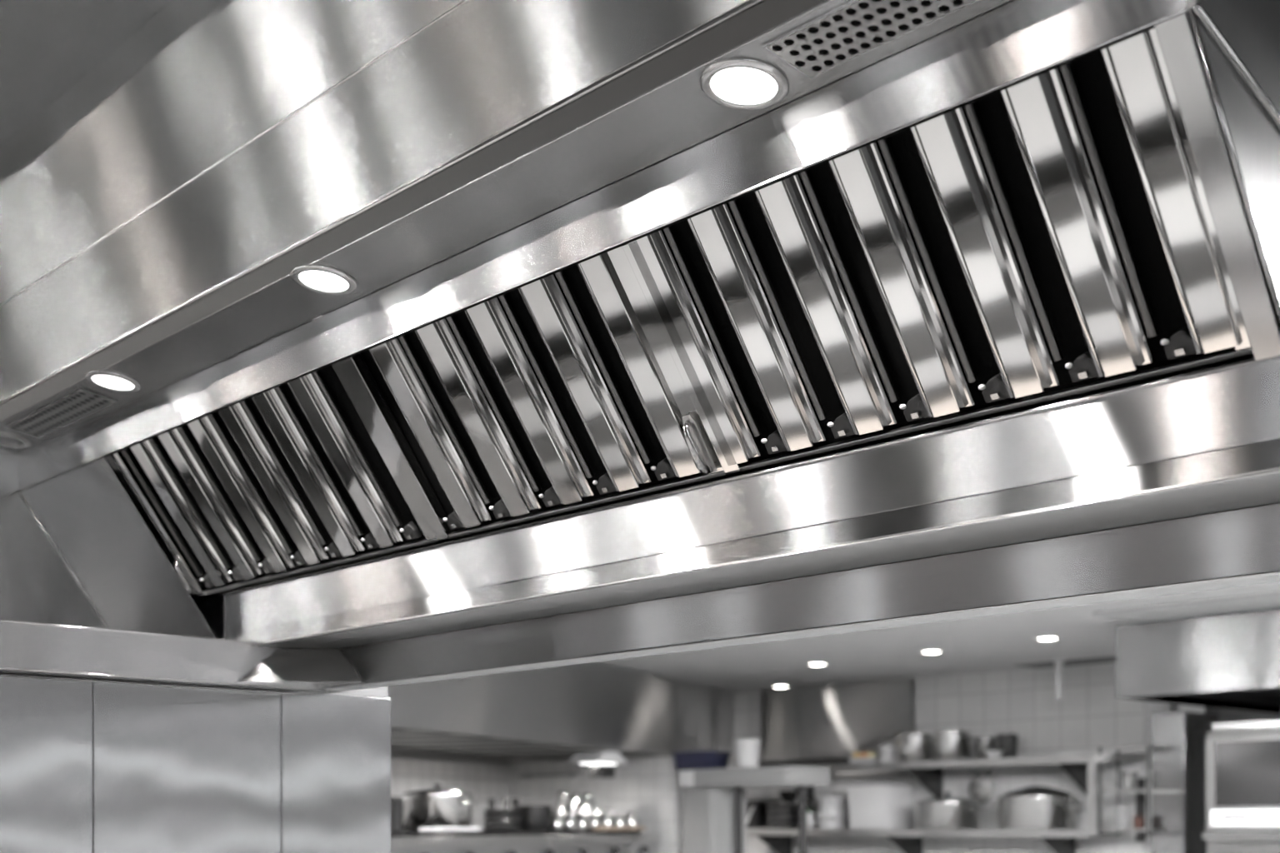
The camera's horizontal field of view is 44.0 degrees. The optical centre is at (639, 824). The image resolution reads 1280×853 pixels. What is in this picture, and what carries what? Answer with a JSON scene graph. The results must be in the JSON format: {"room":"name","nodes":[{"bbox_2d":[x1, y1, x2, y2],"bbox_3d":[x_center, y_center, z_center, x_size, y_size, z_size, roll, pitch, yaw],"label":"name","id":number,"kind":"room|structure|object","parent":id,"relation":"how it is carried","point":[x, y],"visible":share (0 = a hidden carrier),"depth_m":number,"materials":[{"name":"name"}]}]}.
{"room":"commercial kitchen","nodes":[
{"label":"commercial kitchen","id":0,"kind":"room"},
{"bbox_2d":[1,389,161,469],"bbox_3d":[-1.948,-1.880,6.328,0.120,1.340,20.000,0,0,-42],"label":"trim","id":1,"kind":"structure","parent":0,"point":[109,458],"depth_m":6.48,"materials":[{"name":"paint"}]},
{"bbox_2d":[0,672,387,698],"bbox_3d":[-1.083,0.461,3.727,1.095,1.677,0.088,0,0,-42],"label":"wall","id":2,"kind":"structure","parent":0,"point":[378,692],"depth_m":3.94,"materials":[{"name":"paint"}]},
{"bbox_2d":[0,674,92,852],"bbox_3d":[-1.338,0.488,3.428,0.311,1.623,0.010,0,0,-42],"label":"panel","id":3,"kind":"object","parent":2,"relation":"attached to","point":[46,723],"visible":1,"depth_m":3.46,"materials":[{"name":"metal"}]},
{"bbox_2d":[92,680,280,852],"bbox_3d":[-1.048,0.488,3.690,0.467,1.623,0.010,0,0,-42],"label":"panel","id":4,"kind":"object","parent":2,"relation":"attached to","point":[177,769],"visible":1,"depth_m":3.67,"materials":[{"name":"metal"}]},
{"bbox_2d":[280,691,390,852],"bbox_3d":[-0.756,0.488,3.954,0.313,1.623,0.010,0,0,-42],"label":"panel","id":5,"kind":"object","parent":2,"relation":"attached to","point":[336,750],"visible":1,"depth_m":3.94,"materials":[{"name":"metal"}]},
{"bbox_2d":[390,758,506,831],"bbox_3d":[-2.602,0.378,11.755,0.100,1.845,7.250,0,0,24],"label":"wall","id":6,"kind":"structure","parent":0,"point":[484,782],"depth_m":13.88,"materials":[{"name":"white tile"}]},
{"bbox_2d":[500,756,682,852],"bbox_3d":[-0.478,0.367,13.915,0.100,1.865,2.353,0,0,-42],"label":"wall partition","id":7,"kind":"structure","parent":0,"point":[649,787],"depth_m":13.45,"materials":[{"name":"white tile"}]},
{"bbox_2d":[519,772,578,779],"bbox_3d":[-0.810,-0.441,14.160,0.064,0.040,0.807,0,0,-42],"label":"utensil rail","id":8,"kind":"object","parent":7,"relation":"attached to","point":[569,774],"visible":1,"depth_m":14.13,"materials":[{"name":"grey metal"}]},
{"bbox_2d":[393,662,1178,852],"bbox_3d":[0.484,0.020,15.207,0.120,2.560,10.092,0,0,-42],"label":"wall","id":9,"kind":"structure","parent":0,"point":[1090,717],"depth_m":12.41,"materials":[{"name":"white tile"}]},
{"bbox_2d":[761,685,833,776],"bbox_3d":[1.402,-0.814,14.072,0.039,0.788,0.854,0,0,-42],"label":"panel","id":10,"kind":"object","parent":9,"relation":"attached to","point":[797,724],"depth_m":14.05,"materials":[{"name":"metal"}]},
{"bbox_2d":[833,679,914,776],"bbox_3d":[1.978,-0.814,13.436,0.039,0.788,0.854,0,0,-42],"label":"panel","id":11,"kind":"object","parent":9,"relation":"attached to","point":[866,716],"depth_m":13.43,"materials":[{"name":"metal"}]},
{"bbox_2d":[746,829,1128,852],"bbox_3d":[2.165,0.187,12.858,0.518,0.304,3.693,0,0,-42],"label":"wall shelf","id":12,"kind":"object","parent":9,"relation":"attached to","point":[908,841],"visible":0.81,"depth_m":12.63,"materials":[{"name":"silver metal"}]},
{"bbox_2d":[746,789,761,800],"bbox_3d":[1.009,-0.141,14.447,0.024,0.360,0.272,0,0,-42],"label":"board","id":13,"kind":"object","parent":12,"relation":"on","point":[752,795],"visible":0.24,"depth_m":14.39,"materials":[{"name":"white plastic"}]},
{"bbox_2d":[767,824,799,829],"bbox_3d":[1.298,0.015,13.796,0.286,0.048,0.253,0,0,-42],"label":"crate","id":14,"kind":"object","parent":12,"relation":"on","point":[770,826],"visible":0.73,"depth_m":13.68,"materials":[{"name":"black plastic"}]},
{"bbox_2d":[767,817,799,822],"bbox_3d":[1.298,-0.043,13.796,0.286,0.048,0.253,0,0,-42],"label":"crate","id":15,"kind":"object","parent":14,"relation":"on","point":[770,819],"visible":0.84,"depth_m":13.68,"materials":[{"name":"black plastic"}]},
{"bbox_2d":[767,810,799,816],"bbox_3d":[1.298,-0.101,13.796,0.286,0.048,0.253,0,0,-42],"label":"crate","id":16,"kind":"object","parent":15,"relation":"on","point":[789,813],"visible":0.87,"depth_m":13.68,"materials":[{"name":"black plastic"}]},
{"bbox_2d":[767,803,809,809],"bbox_3d":[1.298,-0.159,13.796,0.286,0.048,0.253,0,0,-42],"label":"crate","id":17,"kind":"object","parent":16,"relation":"on","point":[787,806],"visible":0.92,"depth_m":13.69,"materials":[{"name":"black plastic"}]},
{"bbox_2d":[779,790,799,802],"bbox_3d":[1.300,-0.243,13.798,0.187,0.100,0.187,0,0,-42],"label":"mixing bowl","id":18,"kind":"object","parent":17,"relation":"on","point":[787,796],"visible":0.96,"depth_m":13.74,"materials":[{"name":"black metal"}]},
{"bbox_2d":[806,809,813,829],"bbox_3d":[1.429,-0.046,13.446,0.078,0.170,0.078,0,0,-42],"label":"bottle","id":19,"kind":"object","parent":12,"relation":"on","point":[809,818],"visible":0.7,"depth_m":13.41,"materials":[{"name":"white plastic"}]},
{"bbox_2d":[815,796,847,829],"bbox_3d":[1.627,-0.101,13.437,0.272,0.279,0.272,0,0,-42],"label":"plastic tub","id":20,"kind":"object","parent":12,"relation":"on","point":[825,820],"depth_m":13.33,"materials":[{"name":"white plastic"}]},
{"bbox_2d":[845,784,912,829],"bbox_3d":[1.972,-0.147,13.055,0.360,0.371,0.418,0,0,-42],"label":"bucket","id":21,"kind":"object","parent":12,"relation":"on","point":[871,806],"visible":0.96,"depth_m":12.93,"materials":[{"name":"white plastic"}]},
{"bbox_2d":[912,792,983,829],"bbox_3d":[2.436,-0.110,12.542,0.521,0.298,0.521,0,0,5],"label":"stock pot","id":22,"kind":"object","parent":12,"relation":"on","point":[947,812],"visible":0.97,"depth_m":12.33,"materials":[{"name":"silver metal"}]},
{"bbox_2d":[991,795,1084,829],"bbox_3d":[2.979,-0.087,11.867,0.592,0.252,0.592,0,0,-11],"label":"stock pot","id":23,"kind":"object","parent":12,"relation":"on","point":[1015,812],"visible":0.92,"depth_m":11.62,"materials":[{"name":"silver metal"}]},
{"bbox_2d":[1002,785,1072,796],"bbox_3d":[2.979,-0.254,11.867,0.516,0.075,0.516,0,0,-42],"label":"lid","id":24,"kind":"object","parent":23,"relation":"on","point":[1030,791],"visible":0.96,"depth_m":11.70,"materials":[{"name":"silver metal"}]},
{"bbox_2d":[759,754,1146,802],"bbox_3d":[2.305,-0.350,12.703,0.518,0.304,3.597,0,0,-42],"label":"wall shelf","id":25,"kind":"object","parent":9,"relation":"attached to","point":[929,773],"visible":0.59,"depth_m":12.16,"materials":[{"name":"silver metal"}]},
{"bbox_2d":[759,764,786,766],"bbox_3d":[1.153,-0.511,13.960,0.330,0.026,0.377,0,0,-42],"label":"baking tray","id":26,"kind":"object","parent":25,"relation":"on","point":[771,765],"visible":0.16,"depth_m":13.76,"materials":[{"name":"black metal"}]},
{"bbox_2d":[759,760,792,764],"bbox_3d":[1.153,-0.541,13.960,0.330,0.026,0.377,0,0,-42],"label":"baking tray","id":27,"kind":"object","parent":26,"relation":"on","point":[769,762],"visible":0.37,"depth_m":13.78,"materials":[{"name":"grey metal"}]},
{"bbox_2d":[786,762,849,765],"bbox_3d":[1.545,-0.511,13.527,0.330,0.026,0.480,0,0,-42],"label":"baking tray","id":28,"kind":"object","parent":25,"relation":"on","point":[814,763],"visible":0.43,"depth_m":13.36,"materials":[{"name":"black metal"}]},
{"bbox_2d":[786,758,850,763],"bbox_3d":[1.545,-0.541,13.527,0.330,0.026,0.480,0,0,-42],"label":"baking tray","id":29,"kind":"object","parent":28,"relation":"on","point":[809,761],"visible":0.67,"depth_m":13.38,"materials":[{"name":"black metal"}]},
{"bbox_2d":[802,761,850,763],"bbox_3d":[1.545,-0.531,13.527,0.320,0.006,0.470,0,0,-42],"label":"tray","id":30,"kind":"object","parent":29,"relation":"on","point":[802,762],"depth_m":13.38,"materials":[{"name":"black plastic"}]},
{"bbox_2d":[848,757,879,763],"bbox_3d":[1.883,-0.526,13.153,0.216,0.056,0.224,0,0,-42],"label":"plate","id":31,"kind":"object","parent":25,"relation":"on","point":[860,760],"visible":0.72,"depth_m":13.07,"materials":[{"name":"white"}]},
{"bbox_2d":[877,744,896,762],"bbox_3d":[2.036,-0.579,12.984,0.176,0.162,0.176,0,0,-42],"label":"plastic tub","id":32,"kind":"object","parent":25,"relation":"on","point":[887,752],"visible":0.7,"depth_m":12.91,"materials":[{"name":"white plastic"}]},
{"bbox_2d":[889,733,934,761],"bbox_3d":[2.225,-0.614,12.775,0.358,0.231,0.318,0,0,-26],"label":"stock pot","id":33,"kind":"object","parent":25,"relation":"on","point":[910,747],"visible":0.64,"depth_m":12.64,"materials":[{"name":"silver metal"}]},
{"bbox_2d":[927,730,975,760],"bbox_3d":[2.461,-0.617,12.470,0.330,0.239,0.284,0,0,-25],"label":"stock pot","id":34,"kind":"object","parent":25,"relation":"on","point":[949,745],"visible":0.8,"depth_m":12.35,"materials":[{"name":"silver metal"}]},
{"bbox_2d":[969,768,993,804],"bbox_3d":[2.707,-0.305,12.521,0.038,0.286,0.230,0,0,-42],"label":"ladle","id":35,"kind":"object","parent":25,"relation":"hanging from","point":[981,788],"visible":0.97,"depth_m":12.52,"materials":[{"name":"silver metal"}]},
{"bbox_2d":[975,736,997,759],"bbox_3d":[2.701,-0.590,12.338,0.174,0.184,0.174,0,0,-4],"label":"pot","id":36,"kind":"object","parent":25,"relation":"on","point":[982,743],"depth_m":12.27,"materials":[{"name":"silver metal"}]},
{"bbox_2d":[975,733,1013,759],"bbox_3d":[2.765,-0.608,12.342,0.302,0.220,0.174,0,0,-4],"label":"saucepan","id":37,"kind":"object","parent":25,"relation":"on","point":[982,743],"visible":0.54,"depth_m":12.27,"materials":[{"name":"silver metal"}]},
{"bbox_2d":[985,750,1003,758],"bbox_3d":[2.687,-0.530,12.011,0.145,0.063,0.145,0,0,-42],"label":"mixing bowl","id":38,"kind":"object","parent":25,"relation":"on","point":[990,754],"visible":0.93,"depth_m":11.96,"materials":[{"name":"white plastic"}]},
{"bbox_2d":[996,734,1018,758],"bbox_3d":[2.814,-0.594,12.124,0.168,0.191,0.168,0,0,-42],"label":"canister","id":39,"kind":"object","parent":25,"relation":"on","point":[1007,743],"visible":0.74,"depth_m":12.06,"materials":[{"name":"grey metal"}]},
{"bbox_2d":[1085,754,1099,834],"bbox_3d":[3.221,-0.217,11.271,0.050,0.572,0.090,0,0,-42],"label":"upright","id":40,"kind":"object","parent":25,"relation":"attached to","point":[1092,758],"visible":1,"depth_m":11.25,"materials":[{"name":"silver metal"}]},
{"bbox_2d":[1012,656,1115,668],"bbox_3d":[3.241,-1.214,11.807,0.348,0.012,0.857,0,0,-42],"label":"trim","id":41,"kind":"structure","parent":9,"relation":"attached to","point":[1109,659],"depth_m":11.80,"materials":[{"name":"grey metal"}]},
{"bbox_2d":[1135,778,1144,841],"bbox_3d":[3.653,-0.108,11.563,0.064,0.460,0.050,0,0,-42],"label":"knife strip","id":42,"kind":"object","parent":9,"relation":"attached to","point":[1140,797],"visible":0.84,"depth_m":11.54,"materials":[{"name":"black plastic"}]},
{"bbox_2d":[592,582,1279,694],"bbox_3d":[0.966,-1.250,8.964,7.740,0.080,20.000,0,0,-42],"label":"ceiling","id":43,"kind":"structure","parent":0,"point":[996,643],"depth_m":11.13,"materials":[{"name":"paint"}]},
{"bbox_2d":[387,662,733,764],"bbox_3d":[-1.585,-0.877,11.408,2.000,0.645,7.450,0,0,24],"label":"exhaust hood","id":44,"kind":"object","parent":43,"relation":"hanging from","point":[557,712],"visible":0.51,"depth_m":11.64,"materials":[{"name":"metal"}]},
{"bbox_2d":[567,750,627,765],"bbox_3d":[-0.321,-0.514,12.200,0.240,0.102,0.596,0,0,24],"label":"lamp","id":45,"kind":"object","parent":44,"relation":"attached to","point":[583,757],"visible":1,"depth_m":12.06,"materials":[{"name":"white metal"}]},
{"bbox_2d":[580,762,616,765],"bbox_3d":[-0.321,-0.469,12.200,0.200,0.012,0.240,0,0,24],"label":"diffuser","id":46,"kind":"object","parent":45,"relation":"attached to","point":[581,763],"depth_m":12.13,"materials":[{"name":"white plastic"}]},
{"bbox_2d":[588,766,614,778],"bbox_3d":[-0.300,-0.417,12.598,0.110,0.085,0.280,0,0,24],"label":"control box","id":47,"kind":"object","parent":45,"relation":"attached to","point":[593,772],"visible":1,"depth_m":12.49,"materials":[{"name":"grey plastic"}]},
{"bbox_2d":[919,649,944,653],"bbox_3d":[2.026,-1.202,11.000,0.176,0.015,0.176,0,0,-42],"label":"recessed light","id":48,"kind":"object","parent":43,"relation":"in","point":[933,651],"visible":1,"depth_m":10.96,"materials":[{"name":"white plastic"}]},
{"bbox_2d":[1033,635,1061,640],"bbox_3d":[2.630,-1.202,10.218,0.176,0.015,0.176,0,0,-42],"label":"recessed light","id":49,"kind":"object","parent":43,"relation":"in","point":[1045,637],"visible":1,"depth_m":10.18,"materials":[{"name":"white plastic"}]},
{"bbox_2d":[1052,659,1065,700],"bbox_3d":[3.068,-1.060,11.590,0.100,0.300,0.100,0,0,-42],"label":"hanger","id":50,"kind":"object","parent":43,"relation":"hanging from","point":[1058,662],"visible":1,"depth_m":11.56,"materials":[{"name":"grey metal"}]},
{"bbox_2d":[1092,591,1279,624],"bbox_3d":[6.187,-1.198,6.912,2.550,0.022,7.952,0,0,-42],"label":"trim","id":51,"kind":"structure","parent":43,"relation":"attached to","point":[1267,601],"depth_m":8.76,"materials":[{"name":"grey paint"}]},
{"bbox_2d":[1115,610,1279,714],"bbox_3d":[4.610,-0.965,8.991,2.100,0.425,3.000,0,0,-42],"label":"hood","id":52,"kind":"object","parent":43,"relation":"hanging from","point":[1227,662],"visible":1,"depth_m":9.07,"materials":[{"name":"metal"}]},
{"bbox_2d":[1205,707,1279,722],"bbox_3d":[7.563,0.020,8.127,0.120,2.560,9.908,0,0,-42],"label":"wall","id":53,"kind":"structure","parent":0,"point":[1225,715],"depth_m":11.57,"materials":[{"name":"paint"}]},
{"bbox_3d":[1.092,1.350,9.078,8.200,0.100,20.000,0,0,-42],"label":"floor","id":54,"kind":"structure","parent":0,"visible":0},
{"bbox_2d":[390,830,661,852],"bbox_3d":[-1.264,0.672,11.127,1.015,1.255,6.600,0,0,24],"label":"shelf","id":55,"kind":"object","parent":54,"relation":"on","point":[482,842],"visible":0.57,"depth_m":11.13,"materials":[{"name":"silver metal"}]},
{"bbox_2d":[390,796,404,831],"bbox_3d":[-1.579,-0.068,10.201,0.124,0.226,0.124,0,0,-42],"label":"canister","id":56,"kind":"object","parent":55,"relation":"on","point":[397,802],"visible":0.68,"depth_m":10.15,"materials":[{"name":"black plastic"}]},
{"bbox_2d":[401,784,476,831],"bbox_3d":[-1.378,-0.117,10.771,0.483,0.324,0.483,0,0,-19],"label":"stock pot","id":57,"kind":"object","parent":55,"relation":"on","point":[437,807],"visible":0.81,"depth_m":10.57,"materials":[{"name":"silver metal"}]},
{"bbox_2d":[419,827,479,831],"bbox_3d":[-1.239,0.030,10.348,0.160,0.030,0.520,0,0,24],"label":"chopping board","id":58,"kind":"object","parent":55,"relation":"on","point":[421,829],"visible":0.99,"depth_m":10.19,"materials":[{"name":"white plastic"}]},
{"bbox_2d":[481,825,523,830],"bbox_3d":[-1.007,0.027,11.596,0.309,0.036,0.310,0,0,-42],"label":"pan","id":59,"kind":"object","parent":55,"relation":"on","point":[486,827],"visible":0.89,"depth_m":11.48,"materials":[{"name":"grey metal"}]},
{"bbox_2d":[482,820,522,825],"bbox_3d":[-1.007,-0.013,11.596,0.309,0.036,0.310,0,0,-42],"label":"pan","id":60,"kind":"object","parent":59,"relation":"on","point":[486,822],"visible":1,"depth_m":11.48,"materials":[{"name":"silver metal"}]},
{"bbox_2d":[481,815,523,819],"bbox_3d":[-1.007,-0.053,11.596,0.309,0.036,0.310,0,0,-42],"label":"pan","id":61,"kind":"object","parent":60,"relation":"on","point":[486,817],"visible":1,"depth_m":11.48,"materials":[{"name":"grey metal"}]},
{"bbox_2d":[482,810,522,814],"bbox_3d":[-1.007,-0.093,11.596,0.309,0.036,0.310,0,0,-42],"label":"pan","id":62,"kind":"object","parent":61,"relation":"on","point":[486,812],"visible":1,"depth_m":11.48,"materials":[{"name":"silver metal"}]},
{"bbox_2d":[515,805,558,830],"bbox_3d":[-0.791,-0.049,11.833,0.319,0.189,0.269,0,0,-24],"label":"pot","id":63,"kind":"object","parent":55,"relation":"on","point":[534,817],"visible":0.73,"depth_m":11.72,"materials":[{"name":"black metal"}]},
{"bbox_2d":[550,814,563,830],"bbox_3d":[-0.629,-0.019,11.950,0.101,0.128,0.102,0,0,-42],"label":"glass jar","id":64,"kind":"object","parent":55,"relation":"on","point":[557,819],"visible":0.89,"depth_m":11.91,"materials":[{"name":"clear glass"}]},
{"bbox_2d":[556,791,569,809],"bbox_3d":[-0.637,-0.115,13.153,0.111,0.321,0.112,0,0,-42],"label":"glass jar","id":65,"kind":"object","parent":55,"relation":"on","point":[562,800],"visible":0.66,"depth_m":13.11,"materials":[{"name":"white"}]},
{"bbox_2d":[562,814,576,830],"bbox_3d":[-0.543,-0.018,12.141,0.118,0.126,0.119,0,0,-42],"label":"pot","id":66,"kind":"object","parent":55,"relation":"on","point":[569,820],"visible":0.86,"depth_m":12.09,"materials":[{"name":"silver metal"}]},
{"bbox_2d":[565,801,579,817],"bbox_3d":[-0.544,-0.070,12.751,0.126,0.229,0.127,0,0,-42],"label":"glass jar","id":67,"kind":"object","parent":55,"relation":"on","point":[572,807],"visible":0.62,"depth_m":12.70,"materials":[{"name":"clear glass"}]},
{"bbox_2d":[570,794,582,809],"bbox_3d":[-0.542,-0.109,13.365,0.116,0.308,0.117,0,0,-42],"label":"pot","id":68,"kind":"object","parent":55,"relation":"on","point":[574,797],"visible":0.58,"depth_m":13.33,"materials":[{"name":"white metal"}]},
{"bbox_2d":[575,813,588,830],"bbox_3d":[-0.455,-0.022,12.338,0.106,0.133,0.107,0,0,-42],"label":"glass jar","id":69,"kind":"object","parent":55,"relation":"on","point":[582,819],"visible":0.94,"depth_m":12.30,"materials":[{"name":"clear glass"}]},
{"bbox_2d":[579,805,592,818],"bbox_3d":[-0.450,-0.061,12.959,0.117,0.212,0.118,0,0,-42],"label":"pot","id":70,"kind":"object","parent":55,"relation":"on","point":[585,809],"visible":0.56,"depth_m":12.91,"materials":[{"name":"white metal"}]},
{"bbox_2d":[582,793,594,812],"bbox_3d":[-0.443,-0.113,13.584,0.117,0.315,0.118,0,0,-42],"label":"glass jar","id":71,"kind":"object","parent":55,"relation":"on","point":[587,797],"visible":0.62,"depth_m":13.54,"materials":[{"name":"white"}]},
{"bbox_2d":[588,814,599,830],"bbox_3d":[-0.363,-0.021,12.542,0.098,0.132,0.098,0,0,-42],"label":"pot","id":72,"kind":"object","parent":55,"relation":"on","point":[593,820],"visible":0.88,"depth_m":12.50,"materials":[{"name":"silver metal"}]},
{"bbox_2d":[599,812,614,826],"bbox_3d":[-0.269,-0.028,12.753,0.114,0.146,0.115,0,0,-42],"label":"glass jar","id":73,"kind":"object","parent":55,"relation":"on","point":[607,819],"visible":0.77,"depth_m":12.71,"materials":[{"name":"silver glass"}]},
{"bbox_2d":[593,826,645,830],"bbox_3d":[-0.160,0.030,12.604,0.140,0.030,0.700,0,0,24],"label":"chopping board","id":74,"kind":"object","parent":55,"relation":"on","point":[595,828],"visible":1,"depth_m":12.43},
{"bbox_2d":[614,815,624,826],"bbox_3d":[-0.171,-0.019,12.971,0.098,0.128,0.099,0,0,-42],"label":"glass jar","id":75,"kind":"object","parent":55,"relation":"on","point":[619,821],"visible":0.66,"depth_m":12.93,"materials":[{"name":"clear glass"}]},
{"bbox_2d":[625,812,637,826],"bbox_3d":[-0.070,-0.031,13.196,0.099,0.152,0.100,0,0,-42],"label":"glass jar","id":76,"kind":"object","parent":55,"relation":"on","point":[631,819],"visible":0.74,"depth_m":13.16,"materials":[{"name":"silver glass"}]},
{"bbox_2d":[682,788,746,852],"bbox_3d":[0.600,0.502,12.892,0.415,1.596,0.349,0,0,-42],"label":"cabinet","id":77,"kind":"object","parent":54,"relation":"on","point":[708,814],"visible":1,"depth_m":12.74,"materials":[{"name":"grey metal"}]},
{"bbox_2d":[679,765,829,852],"bbox_3d":[0.900,0.427,12.567,0.506,1.746,1.169,0,0,-42],"label":"shelf","id":78,"kind":"object","parent":54,"relation":"on","point":[738,778],"visible":0.98,"depth_m":12.27,"materials":[{"name":"grey metal"}]},
{"bbox_2d":[671,750,731,769],"bbox_3d":[0.501,-0.517,12.863,0.316,0.143,0.368,0,0,-42],"label":"plastic crate","id":79,"kind":"object","parent":78,"relation":"on","point":[702,759],"visible":0.94,"depth_m":12.75,"materials":[{"name":"blue plastic"}]},
{"bbox_2d":[734,739,760,768],"bbox_3d":[0.847,-0.557,12.480,0.211,0.222,0.211,0,0,-42],"label":"bucket","id":80,"kind":"object","parent":78,"relation":"on","point":[747,750],"visible":0.89,"depth_m":12.40,"materials":[{"name":"white plastic"}]},
{"bbox_2d":[1150,711,1219,852],"bbox_3d":[3.901,0.244,11.327,0.498,2.072,0.259,0,0,-42],"label":"steel column","id":81,"kind":"structure","parent":54,"relation":"on","point":[1179,810],"depth_m":11.17,"materials":[{"name":"white metal"}]},
{"bbox_2d":[1098,745,1166,836],"bbox_3d":[3.501,-0.237,11.245,0.263,0.636,0.404,0,0,-42],"label":"wire rack","id":82,"kind":"object","parent":81,"relation":"attached to","point":[1147,747],"visible":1,"depth_m":11.19,"materials":[{"name":"grey metal"}]},
{"bbox_2d":[1114,806,1129,829],"bbox_3d":[3.440,-0.051,11.297,0.105,0.160,0.105,0,0,-42],"label":"jar","id":83,"kind":"object","parent":82,"relation":"in","point":[1122,813],"visible":1,"depth_m":11.26,"materials":[{"name":"grey plastic"}]},
{"bbox_2d":[1120,771,1139,789],"bbox_3d":[3.481,-0.316,11.253,0.126,0.120,0.126,0,0,-42],"label":"jar","id":84,"kind":"object","parent":82,"relation":"in","point":[1129,779],"visible":1,"depth_m":11.21,"materials":[{"name":"silver metal"}]},
{"bbox_2d":[1100,789,1164,793],"bbox_3d":[3.502,-0.241,11.245,0.240,0.020,0.386,0,0,-42],"label":"wire shelf","id":85,"kind":"object","parent":82,"relation":"attached to","point":[1119,791],"depth_m":11.17,"materials":[{"name":"grey metal"}]},
{"bbox_2d":[1101,745,1165,751],"bbox_3d":[3.502,-0.541,11.245,0.240,0.020,0.386,0,0,-42],"label":"wire shelf","id":86,"kind":"object","parent":82,"relation":"attached to","point":[1147,748],"depth_m":11.17,"materials":[{"name":"grey metal"}]},
{"bbox_2d":[1101,829,1165,831],"bbox_3d":[3.502,0.039,11.245,0.240,0.020,0.386,0,0,-42],"label":"wire shelf","id":87,"kind":"object","parent":82,"relation":"attached to","point":[1102,830],"depth_m":11.15,"materials":[{"name":"grey metal"}]},
{"bbox_2d":[1132,816,1144,829],"bbox_3d":[3.528,-0.016,11.201,0.084,0.090,0.084,0,0,-42],"label":"jar","id":88,"kind":"object","parent":82,"relation":"on","point":[1138,822],"visible":1,"depth_m":11.17,"materials":[{"name":"brown"}]},
{"bbox_2d":[1201,719,1279,852],"bbox_3d":[4.224,0.334,9.597,0.960,1.931,1.300,0,0,-42],"label":"oven","id":89,"kind":"object","parent":54,"relation":"on","point":[1242,758],"visible":1,"depth_m":9.60,"materials":[{"name":"silver metal"}]},
{"bbox_3d":[-4.859,-2.500,3.695,7.750,0.100,20.000,0,0,-42],"label":"ceiling","id":90,"kind":"structure","parent":0,"visible":0},
{"bbox_2d":[0,0,1279,694],"bbox_3d":[-0.422,-1.377,3.259,1.706,2.126,7.400,0,0,-42],"label":"exhaust hood","id":91,"kind":"object","parent":90,"relation":"hanging from","point":[167,167],"visible":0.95,"depth_m":2.65,"materials":[{"name":"metal"}]},
{"bbox_2d":[0,431,31,448],"bbox_3d":[-1.628,-0.989,4.069,0.120,0.021,0.121,0,0,-38],"label":"recessed light","id":92,"kind":"object","parent":91,"relation":"on","point":[8,440],"visible":1,"depth_m":4.07,"materials":[{"name":"silver metal"}]},
{"bbox_2d":[3,387,118,438],"bbox_3d":[-1.400,-0.990,3.817,0.092,0.016,0.468,0,0,-42],"label":"grille","id":93,"kind":"object","parent":91,"relation":"on","point":[80,403],"visible":1,"depth_m":3.80,"materials":[{"name":"grey metal"}]},
{"bbox_2d":[85,370,141,392],"bbox_3d":[-1.179,-0.991,3.544,0.120,0.021,0.121,0,0,-38],"label":"recessed light","id":94,"kind":"object","parent":91,"relation":"on","point":[111,381],"visible":1,"depth_m":3.54,"materials":[{"name":"silver metal"}]},
{"bbox_2d":[110,361,437,596],"bbox_3d":[-0.840,-0.747,3.499,0.255,0.353,1.037,0,0,-42],"label":"filter","id":95,"kind":"object","parent":91,"relation":"attached to","point":[383,533],"visible":0.91,"depth_m":3.47,"materials":[{"name":"grey metal"}]},
{"bbox_2d":[290,264,357,295],"bbox_3d":[-0.575,-0.991,2.882,0.120,0.021,0.121,0,0,-38],"label":"recessed light","id":96,"kind":"object","parent":91,"relation":"on","point":[317,278],"visible":1,"depth_m":2.87,"materials":[{"name":"silver metal"}]},
{"bbox_2d":[340,246,725,541],"bbox_3d":[-0.216,-0.747,2.810,0.255,0.353,0.810,0,0,-42],"label":"filter","id":97,"kind":"object","parent":91,"relation":"attached to","point":[611,281],"visible":0.88,"depth_m":2.76,"materials":[{"name":"grey metal"}]},
{"bbox_2d":[699,57,789,110],"bbox_3d":[0.139,-0.989,2.116,0.120,0.021,0.121,0,0,-38],"label":"recessed light","id":98,"kind":"object","parent":91,"relation":"on","point":[738,83],"visible":1,"depth_m":2.11,"materials":[{"name":"silver metal"}]},
{"bbox_2d":[760,0,981,80],"bbox_3d":[0.346,-0.990,1.884,0.094,0.016,0.470,0,0,-42],"label":"grille","id":99,"kind":"object","parent":91,"relation":"on","point":[853,29],"visible":1,"depth_m":1.97,"materials":[{"name":"grey metal"}]},
{"bbox_2d":[621,28,1252,474],"bbox_3d":[0.363,-0.747,2.170,0.255,0.353,0.908,0,0,-42],"label":"filter","id":100,"kind":"object","parent":91,"relation":"attached to","point":[1038,108],"visible":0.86,"depth_m":2.11,"materials":[{"name":"grey metal"}]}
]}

